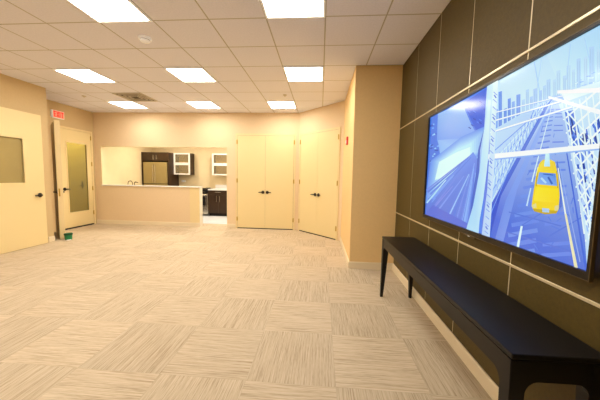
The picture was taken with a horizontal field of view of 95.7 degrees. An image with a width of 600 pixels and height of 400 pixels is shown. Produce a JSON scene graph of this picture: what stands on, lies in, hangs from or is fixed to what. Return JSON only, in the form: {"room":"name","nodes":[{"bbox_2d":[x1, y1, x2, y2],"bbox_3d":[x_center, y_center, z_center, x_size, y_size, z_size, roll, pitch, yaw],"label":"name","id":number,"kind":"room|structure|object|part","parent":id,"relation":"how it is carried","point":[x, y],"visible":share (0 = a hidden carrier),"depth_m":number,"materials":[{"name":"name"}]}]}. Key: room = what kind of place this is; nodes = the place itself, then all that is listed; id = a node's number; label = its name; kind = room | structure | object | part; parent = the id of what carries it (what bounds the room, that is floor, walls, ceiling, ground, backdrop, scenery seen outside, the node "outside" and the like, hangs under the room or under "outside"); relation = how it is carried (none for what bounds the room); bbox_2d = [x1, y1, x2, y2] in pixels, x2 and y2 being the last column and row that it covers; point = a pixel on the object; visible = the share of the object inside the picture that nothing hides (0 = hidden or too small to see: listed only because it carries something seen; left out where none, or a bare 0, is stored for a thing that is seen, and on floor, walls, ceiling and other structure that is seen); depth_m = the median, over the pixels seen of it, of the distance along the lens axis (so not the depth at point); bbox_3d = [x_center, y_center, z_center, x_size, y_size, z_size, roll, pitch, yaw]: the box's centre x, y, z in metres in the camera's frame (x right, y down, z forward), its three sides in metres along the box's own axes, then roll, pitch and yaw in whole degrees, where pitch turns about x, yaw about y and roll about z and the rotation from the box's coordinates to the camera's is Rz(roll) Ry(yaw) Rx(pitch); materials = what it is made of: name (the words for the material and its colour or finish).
{"room":"common room","nodes":[
{"label":"common room","id":0,"kind":"room"},
{"bbox_2d":[0,73,53,241],"bbox_3d":[-5.749,-0.369,1.635,1.000,3.016,7.650,1,5,4],"label":"wall","id":1,"kind":"structure","parent":0,"point":[16,94],"depth_m":5.09,"materials":[{"name":"paint"}]},
{"bbox_2d":[0,107,47,253],"bbox_3d":[-4.956,-0.336,4.734,0.114,2.447,1.006,2,5,5],"label":"door","id":2,"kind":"structure","parent":1,"relation":"in","point":[23,217],"depth_m":4.83,"materials":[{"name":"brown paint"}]},
{"bbox_2d":[48,236,54,241],"bbox_3d":[-4.989,0.785,5.461,0.014,0.107,0.120,1,5,4],"label":"baseboard","id":3,"kind":"structure","parent":1,"relation":"attached to","point":[52,238],"depth_m":5.45,"materials":[{"name":"beige"}]},
{"bbox_2d":[46,99,96,231],"bbox_3d":[-5.742,-0.778,6.524,0.140,3.016,2.137,1,5,4],"label":"wall","id":4,"kind":"structure","parent":0,"point":[76,118],"depth_m":6.63,"materials":[{"name":"paint"}]},
{"bbox_2d":[50,109,63,119],"bbox_3d":[-5.629,-1.983,6.313,0.054,0.175,0.290,1,5,4],"label":"exit sign","id":5,"kind":"object","parent":4,"relation":"attached to","point":[54,113],"visible":1,"depth_m":6.28,"materials":[{"name":"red plastic"}]},
{"bbox_2d":[50,120,64,238],"bbox_3d":[-5.270,-0.433,5.888,0.916,2.428,0.188,6,7,44],"label":"door","id":6,"kind":"structure","parent":4,"relation":"in","point":[58,191],"depth_m":5.62,"materials":[{"name":"brown paint"}]},
{"bbox_2d":[60,126,95,229],"bbox_3d":[-5.636,-0.543,6.897,0.127,2.490,0.975,1,5,4],"label":"door","id":7,"kind":"structure","parent":4,"relation":"in","point":[77,219],"depth_m":6.92,"materials":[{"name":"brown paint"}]},
{"bbox_2d":[82,144,87,209],"bbox_3d":[-6.947,-0.915,7.893,0.150,3.016,4.000,1,5,4],"label":"wall","id":8,"kind":"structure","parent":0,"point":[83,146],"depth_m":8.63,"materials":[{"name":"paint"}]},
{"bbox_2d":[67,142,84,211],"bbox_3d":[-6.808,-0.634,8.017,0.122,2.440,1.020,1,5,4],"label":"door","id":9,"kind":"structure","parent":8,"relation":"in","point":[74,151],"depth_m":8.25,"materials":[{"name":"brown paint"}]},
{"bbox_2d":[105,147,151,184],"bbox_3d":[-5.651,-0.837,8.842,0.200,2.750,2.493,1,5,4],"label":"wall","id":10,"kind":"structure","parent":0,"point":[123,164],"depth_m":8.60,"materials":[{"name":"paint"}]},
{"bbox_2d":[152,148,226,187],"bbox_3d":[-3.109,-0.884,9.977,5.100,2.750,0.150,1,5,4],"label":"wall","id":11,"kind":"structure","parent":0,"point":[203,176],"depth_m":9.91,"materials":[{"name":"paint"}]},
{"bbox_2d":[174,153,194,174],"bbox_3d":[-4.163,-1.289,9.757,0.590,0.755,0.369,1,5,4],"label":"upper cabinet","id":12,"kind":"object","parent":11,"relation":"attached to","point":[183,162],"visible":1,"depth_m":9.78,"materials":[{"name":"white wood"}]},
{"bbox_3d":[-4.171,-1.466,9.590,0.590,0.376,0.021,1,5,4],"label":"door","id":13,"kind":"part","parent":12,"relation":"part of","materials":[{"name":"white wood"}]},
{"bbox_3d":[-4.178,-1.088,9.621,0.590,0.376,0.021,1,5,4],"label":"door","id":14,"kind":"part","parent":12,"relation":"part of","materials":[{"name":"white wood"}]},
{"bbox_3d":[-4.150,-1.304,9.934,0.554,0.719,0.012,1,5,4],"label":"panel","id":15,"kind":"part","parent":12,"relation":"part of","materials":[{"name":"brown"}]},
{"bbox_2d":[212,153,226,174],"bbox_3d":[-2.693,-1.252,9.649,0.760,0.755,0.369,1,5,4],"label":"upper cabinet","id":16,"kind":"object","parent":11,"relation":"attached to","point":[219,161],"visible":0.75,"depth_m":9.80,"materials":[{"name":"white wood"}]},
{"bbox_3d":[-2.700,-1.429,9.482,0.760,0.376,0.021,1,5,4],"label":"door","id":17,"kind":"part","parent":16,"relation":"part of","materials":[{"name":"white wood"}]},
{"bbox_3d":[-2.708,-1.052,9.514,0.760,0.376,0.021,1,5,4],"label":"door","id":18,"kind":"part","parent":16,"relation":"part of","materials":[{"name":"white wood"}]},
{"bbox_3d":[-2.679,-1.267,9.826,0.724,0.719,0.012,1,5,4],"label":"panel","id":19,"kind":"part","parent":16,"relation":"part of","materials":[{"name":"brown"}]},
{"bbox_2d":[93,112,299,229],"bbox_3d":[-2.781,-0.787,7.301,5.650,3.016,0.150,1,5,4],"label":"wall","id":20,"kind":"structure","parent":0,"point":[128,203],"depth_m":7.24,"materials":[{"name":"paint"}]},
{"bbox_2d":[100,146,106,184],"bbox_3d":[-5.410,-0.951,7.484,0.012,1.047,0.152,1,5,4],"label":"trim","id":21,"kind":"structure","parent":20,"relation":"attached to","point":[103,156],"depth_m":7.47,"materials":[{"name":"paint"}]},
{"bbox_2d":[97,220,199,226],"bbox_3d":[-4.168,0.635,7.439,2.935,0.107,0.014,1,5,4],"label":"baseboard","id":22,"kind":"structure","parent":20,"relation":"attached to","point":[98,221],"depth_m":7.43,"materials":[{"name":"beige wood"}]},
{"bbox_2d":[101,184,202,187],"bbox_3d":[-4.047,-0.381,7.432,2.767,0.028,0.205,1,5,4],"label":"ledge","id":23,"kind":"object","parent":20,"relation":"attached to","point":[105,184],"visible":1,"depth_m":7.35,"materials":[{"name":"white stone"}]},
{"bbox_2d":[102,146,226,147],"bbox_3d":[-3.654,-1.423,7.313,3.515,0.012,0.152,1,5,4],"label":"trim","id":24,"kind":"structure","parent":20,"relation":"attached to","point":[102,146],"depth_m":7.29,"materials":[{"name":"paint"}]},
{"bbox_2d":[190,188,199,222],"bbox_3d":[-2.829,0.142,7.304,0.270,0.948,0.003,1,5,4],"label":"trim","id":25,"kind":"structure","parent":20,"relation":"attached to","point":[194,192],"depth_m":7.30,"materials":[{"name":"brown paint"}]},
{"bbox_2d":[199,188,202,226],"bbox_3d":[-2.684,0.193,7.374,0.012,1.055,0.158,1,5,4],"label":"trim","id":26,"kind":"structure","parent":20,"relation":"attached to","point":[200,189],"depth_m":7.37,"materials":[{"name":"white paint"}]},
{"bbox_2d":[227,224,234,227],"bbox_3d":[-1.837,0.693,7.269,0.220,0.107,0.014,1,5,4],"label":"baseboard","id":27,"kind":"structure","parent":20,"relation":"attached to","point":[228,225],"depth_m":7.26,"materials":[{"name":"beige wood"}]},
{"bbox_2d":[236,133,295,229],"bbox_3d":[-0.910,-0.466,7.067,1.575,2.485,0.086,1,5,4],"label":"door","id":28,"kind":"structure","parent":20,"relation":"in","point":[265,163],"depth_m":7.09,"materials":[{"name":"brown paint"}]},
{"bbox_2d":[0,0,450,112],"bbox_3d":[-2.320,-1.919,2.250,7.750,0.100,9.940,1,5,4],"label":"ceiling","id":29,"kind":"structure","parent":0,"point":[246,52],"depth_m":3.51,"materials":[{"name":"tile"}]},
{"bbox_2d":[53,68,116,82],"bbox_3d":[-3.581,-2.079,4.564,0.602,0.014,0.602,1,5,4],"label":"recessed light","id":30,"kind":"object","parent":29,"relation":"in","point":[86,75],"visible":1,"depth_m":4.53,"materials":[{"name":"white plastic"}]},
{"bbox_2d":[66,0,151,22],"bbox_3d":[-1.893,-1.884,2.611,0.602,0.014,0.602,1,5,4],"label":"recessed light","id":31,"kind":"object","parent":29,"relation":"in","point":[101,11],"visible":1,"depth_m":2.71,"materials":[{"name":"white plastic"}]},
{"bbox_2d":[107,101,148,108],"bbox_3d":[-4.052,-2.244,6.427,0.602,0.014,0.602,1,5,4],"label":"recessed light","id":32,"kind":"object","parent":29,"relation":"in","point":[124,104],"visible":1,"depth_m":6.37,"materials":[{"name":"white plastic"}]},
{"bbox_2d":[110,102,144,107],"bbox_3d":[-4.052,-2.243,6.427,0.558,0.006,0.558,1,5,4],"label":"diffuser","id":33,"kind":"object","parent":32,"relation":"attached to","point":[122,104],"depth_m":6.37,"materials":[{"name":"white plastic"}]},
{"bbox_2d":[112,93,157,101],"bbox_3d":[-3.489,-2.177,5.776,0.602,0.016,0.602,1,5,4],"label":"ceiling vent","id":34,"kind":"object","parent":29,"relation":"in","point":[134,97],"visible":1,"depth_m":5.76,"materials":[{"name":"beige metal"}]},
{"bbox_2d":[118,94,152,100],"bbox_3d":[-3.489,-2.176,5.776,0.468,0.013,0.468,1,5,4],"label":"grille","id":35,"kind":"object","parent":34,"relation":"attached to","point":[132,97],"depth_m":5.77,"materials":[{"name":"brown metal"}]},
{"bbox_2d":[138,35,151,43],"bbox_3d":[-1.861,-1.920,3.265,0.148,0.050,0.148,1,5,4],"label":"smoke detector","id":36,"kind":"object","parent":29,"relation":"attached to","point":[145,39],"visible":1,"depth_m":3.23,"materials":[{"name":"white plastic"}]},
{"bbox_2d":[164,67,216,81],"bbox_3d":[-1.756,-2.034,4.430,0.602,0.014,0.602,1,5,4],"label":"recessed light","id":37,"kind":"object","parent":29,"relation":"in","point":[185,74],"visible":1,"depth_m":4.38,"materials":[{"name":"white plastic"}]},
{"bbox_2d":[185,101,220,108],"bbox_3d":[-2.227,-2.198,6.293,0.602,0.014,0.602,1,5,4],"label":"recessed light","id":38,"kind":"object","parent":29,"relation":"in","point":[197,104],"visible":1,"depth_m":6.24,"materials":[{"name":"white plastic"}]},
{"bbox_2d":[187,102,218,107],"bbox_3d":[-2.227,-2.197,6.293,0.558,0.006,0.558,1,5,4],"label":"diffuser","id":39,"kind":"object","parent":38,"relation":"attached to","point":[195,104],"depth_m":6.25,"materials":[{"name":"white plastic"}]},
{"bbox_2d":[266,101,296,108],"bbox_3d":[-0.403,-2.153,6.160,0.602,0.014,0.602,1,5,4],"label":"recessed light","id":40,"kind":"object","parent":29,"relation":"in","point":[273,104],"visible":1,"depth_m":6.11,"materials":[{"name":"white plastic"}]},
{"bbox_2d":[268,102,294,107],"bbox_3d":[-0.403,-2.152,6.160,0.558,0.006,0.558,1,5,4],"label":"diffuser","id":41,"kind":"object","parent":40,"relation":"attached to","point":[272,104],"depth_m":6.11,"materials":[{"name":"white plastic"}]},
{"bbox_2d":[260,0,325,18],"bbox_3d":[-0.068,-1.838,2.478,0.602,0.014,0.602,1,5,4],"label":"recessed light","id":42,"kind":"object","parent":29,"relation":"in","point":[273,9],"visible":1,"depth_m":2.63,"materials":[{"name":"white plastic"}]},
{"bbox_2d":[283,66,323,81],"bbox_3d":[0.069,-1.988,4.296,0.602,0.014,0.602,1,5,4],"label":"recessed light","id":43,"kind":"object","parent":29,"relation":"in","point":[293,73],"visible":1,"depth_m":4.25,"materials":[{"name":"white plastic"}]},
{"bbox_2d":[0,214,491,399],"bbox_3d":[-2.279,1.067,3.831,7.750,0.080,12.600,1,5,4],"label":"floor","id":44,"kind":"structure","parent":0,"point":[108,311],"depth_m":2.56,"materials":[{"name":"carpet"}]},
{"bbox_2d":[64,233,72,240],"bbox_3d":[-4.819,0.758,5.656,0.152,0.134,0.150,1,5,4],"label":"tub","id":45,"kind":"object","parent":44,"relation":"on","point":[68,236],"visible":1,"depth_m":5.62,"materials":[{"name":"green plastic"}]},
{"bbox_2d":[143,162,167,185],"bbox_3d":[-4.997,-0.426,9.688,0.900,1.815,0.702,1,5,4],"label":"refrigerator","id":46,"kind":"object","parent":44,"relation":"on","point":[154,173],"visible":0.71,"depth_m":9.35,"materials":[{"name":"silver metal"}]},
{"bbox_3d":[-5.001,-0.070,9.453,0.845,0.965,0.063,1,5,4],"label":"freezer drawer","id":47,"kind":"part","parent":46,"relation":"part of","materials":[{"name":"silver metal"}]},
{"bbox_2d":[141,152,178,185],"bbox_3d":[-4.985,-0.597,9.725,1.000,2.150,0.655,1,5,4],"label":"tall cabinet","id":48,"kind":"object","parent":44,"relation":"on","point":[173,179],"visible":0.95,"depth_m":9.39,"materials":[{"name":"brown wood"}]},
{"bbox_3d":[-5.463,-0.611,9.778,0.040,2.150,0.618,1,5,4],"label":"panel","id":49,"kind":"part","parent":48,"relation":"part of","materials":[{"name":"brown wood"}]},
{"bbox_3d":[-5.218,-1.505,9.384,0.455,0.287,0.019,1,5,4],"label":"door","id":50,"kind":"part","parent":48,"relation":"part of","materials":[{"name":"brown wood"}]},
{"bbox_3d":[-4.760,-1.494,9.351,0.455,0.287,0.019,1,5,4],"label":"door","id":51,"kind":"part","parent":48,"relation":"part of","materials":[{"name":"brown wood"}]},
{"bbox_3d":[-4.506,-0.585,9.693,0.040,2.150,0.648,1,5,4],"label":"panel","id":52,"kind":"part","parent":48,"relation":"part of","materials":[{"name":"brown wood"}]},
{"bbox_2d":[202,188,213,213],"bbox_3d":[-3.504,0.018,9.614,0.764,0.898,0.738,1,5,4],"label":"stove","id":53,"kind":"object","parent":44,"relation":"on","point":[204,190],"visible":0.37,"depth_m":9.29,"materials":[{"name":"black metal"}]},
{"bbox_2d":[202,194,207,213],"bbox_3d":[-3.530,0.133,9.308,0.760,0.700,0.108,1,5,4],"label":"oven","id":54,"kind":"object","parent":53,"relation":"in","point":[204,196],"depth_m":9.29,"materials":[{"name":"silver metal"}]},
{"bbox_2d":[208,190,226,215],"bbox_3d":[-2.416,0.101,9.554,1.408,0.885,0.687,1,5,4],"label":"base cabinet","id":55,"kind":"object","parent":44,"relation":"on","point":[217,200],"visible":0.41,"depth_m":9.28,"materials":[{"name":"brown wood"}]},
{"bbox_3d":[-2.964,0.137,9.300,0.346,0.625,0.019,1,5,4],"label":"door","id":56,"kind":"part","parent":55,"relation":"part of","materials":[{"name":"brown wood"}]},
{"bbox_2d":[208,185,226,190],"bbox_3d":[-2.396,-0.429,9.530,1.430,0.175,0.705,1,5,4],"label":"countertop","id":57,"kind":"structure","parent":55,"relation":"on","point":[217,187],"depth_m":9.88,"materials":[{"name":"white stone"}]},
{"bbox_3d":[-2.783,-0.248,9.254,0.696,0.145,0.019,1,5,4],"label":"drawer","id":58,"kind":"part","parent":55,"relation":"part of","materials":[{"name":"brown wood"}]},
{"bbox_3d":[-2.616,0.145,9.274,0.346,0.625,0.019,1,5,4],"label":"door","id":59,"kind":"part","parent":55,"relation":"part of","materials":[{"name":"brown wood"}]},
{"bbox_2d":[341,65,402,263],"bbox_3d":[1.290,-0.512,4.932,0.874,3.016,1.800,1,5,4],"label":"wall pier","id":60,"kind":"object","parent":44,"relation":"on","point":[372,117],"visible":0.65,"depth_m":4.05,"materials":[{"name":"paint"}]},
{"bbox_2d":[340,236,348,267],"bbox_3d":[0.820,0.926,5.086,0.014,0.107,1.800,1,5,4],"label":"baseboard","id":61,"kind":"structure","parent":60,"relation":"attached to","point":[341,242],"depth_m":4.84,"materials":[{"name":"beige wood"}]},
{"bbox_2d":[349,261,392,269],"bbox_3d":[1.082,1.009,4.160,0.648,0.107,0.014,1,5,4],"label":"baseboard","id":62,"kind":"object","parent":60,"relation":"attached to","point":[352,265],"visible":1,"depth_m":4.16,"materials":[{"name":"beige"}]},
{"bbox_2d":[380,236,599,399],"bbox_3d":[1.065,0.872,2.130,0.365,0.718,2.130,1,5,4],"label":"console table","id":63,"kind":"object","parent":44,"relation":"on","point":[525,348],"visible":1,"depth_m":1.26,"materials":[{"name":"black wood"}]},
{"bbox_3d":[0.983,0.797,3.167,0.062,0.690,0.062,1,5,4],"label":"leg","id":64,"kind":"part","parent":63,"relation":"part of","materials":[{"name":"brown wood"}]},
{"bbox_3d":[1.281,0.804,3.148,0.062,0.690,0.062,1,5,4],"label":"leg","id":65,"kind":"part","parent":63,"relation":"part of","materials":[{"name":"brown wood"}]},
{"bbox_3d":[1.072,0.539,2.102,0.349,0.010,2.114,1,5,4],"label":"shadow rail","id":66,"kind":"part","parent":63,"relation":"part of","materials":[{"name":"black wood"}]},
{"bbox_3d":[0.849,0.967,1.114,0.062,0.690,0.062,1,5,4],"label":"leg","id":67,"kind":"part","parent":63,"relation":"part of","materials":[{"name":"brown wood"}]},
{"bbox_3d":[1.148,0.974,1.095,0.062,0.690,0.062,1,5,4],"label":"leg","id":68,"kind":"part","parent":63,"relation":"part of","materials":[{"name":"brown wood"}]},
{"bbox_2d":[297,101,344,240],"bbox_3d":[0.543,-0.654,6.465,0.225,3.016,1.607,-3,6,-38],"label":"wall","id":69,"kind":"structure","parent":0,"point":[332,115],"depth_m":6.09,"materials":[{"name":"paint"}]},
{"bbox_2d":[298,127,340,239],"bbox_3d":[0.388,-0.390,6.454,0.086,2.485,1.385,-3,6,-39],"label":"door","id":70,"kind":"structure","parent":69,"relation":"in","point":[319,151],"depth_m":6.39,"materials":[{"name":"beige paint"}]},
{"bbox_2d":[394,0,599,399],"bbox_3d":[1.298,-0.154,0.664,0.217,3.016,6.739,1,5,4],"label":"wall","id":71,"kind":"structure","parent":0,"point":[471,43],"depth_m":1.90,"materials":[{"name":"brown"}]},
{"bbox_3d":[1.410,0.602,3.783,0.013,0.776,0.630,1,5,4],"label":"panel","id":72,"kind":"part","parent":71,"relation":"part of","materials":[{"name":"brown wood"}]},
{"bbox_3d":[1.429,-0.398,3.699,0.013,1.211,0.630,1,5,4],"label":"panel","id":73,"kind":"part","parent":71,"relation":"part of","materials":[{"name":"brown wood"}]},
{"bbox_3d":[1.449,-1.457,3.611,0.013,0.896,0.630,1,5,4],"label":"panel","id":74,"kind":"part","parent":71,"relation":"part of","materials":[{"name":"brown wood"}]},
{"bbox_3d":[1.363,0.653,3.162,0.013,0.776,0.604,1,5,4],"label":"panel","id":75,"kind":"part","parent":71,"relation":"part of","materials":[{"name":"brown wood"}]},
{"bbox_3d":[1.382,-0.346,3.078,0.013,1.211,0.604,1,5,4],"label":"panel","id":76,"kind":"part","parent":71,"relation":"part of","materials":[{"name":"brown wood"}]},
{"bbox_3d":[1.402,-1.406,2.990,0.013,0.896,0.604,1,5,4],"label":"panel","id":77,"kind":"part","parent":71,"relation":"part of","materials":[{"name":"brown wood"}]},
{"bbox_3d":[1.317,0.703,2.557,0.013,0.776,0.597,1,5,4],"label":"panel","id":78,"kind":"part","parent":71,"relation":"part of","materials":[{"name":"brown wood"}]},
{"bbox_2d":[392,264,498,399],"bbox_3d":[1.160,1.292,0.794,0.014,0.107,6.740,1,5,4],"label":"baseboard","id":79,"kind":"structure","parent":71,"relation":"attached to","point":[482,377],"depth_m":2.18,"materials":[{"name":"beige"}]},
{"bbox_3d":[1.336,-0.297,2.474,0.013,1.211,0.597,1,5,4],"label":"panel","id":80,"kind":"part","parent":71,"relation":"part of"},
{"bbox_3d":[1.356,-1.356,2.385,0.013,0.896,0.597,1,5,4],"label":"panel","id":81,"kind":"part","parent":71,"relation":"part of","materials":[{"name":"brown wood"}]},
{"bbox_3d":[1.272,0.753,1.954,0.013,0.776,0.602,1,5,4],"label":"panel","id":82,"kind":"part","parent":71,"relation":"part of","materials":[{"name":"brown wood"}]},
{"bbox_3d":[1.291,-0.247,1.870,0.013,1.211,0.602,1,5,4],"label":"panel","id":83,"kind":"part","parent":71,"relation":"part of","materials":[{"name":"brown wood"}]},
{"bbox_3d":[1.311,-1.307,1.781,0.013,0.896,0.602,1,5,4],"label":"panel","id":84,"kind":"part","parent":71,"relation":"part of","materials":[{"name":"brown wood"}]},
{"bbox_2d":[422,19,599,282],"bbox_3d":[1.265,-0.260,1.954,0.040,1.066,1.807,1,5,4],"label":"tv","id":85,"kind":"object","parent":71,"relation":"attached to","point":[512,165],"visible":1,"depth_m":1.43,"materials":[{"name":"black plastic"}]},
{"bbox_3d":[1.226,0.803,1.347,0.013,0.776,0.602,1,5,4],"label":"panel","id":86,"kind":"part","parent":71,"relation":"part of","materials":[{"name":"brown wood"}]},
{"bbox_3d":[1.245,-0.197,1.264,0.013,1.211,0.602,1,5,4],"label":"panel","id":87,"kind":"part","parent":71,"relation":"part of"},
{"bbox_3d":[1.265,-1.257,1.175,0.013,0.896,0.602,1,5,4],"label":"panel","id":88,"kind":"part","parent":71,"relation":"part of","materials":[{"name":"brown wood"}]}
]}

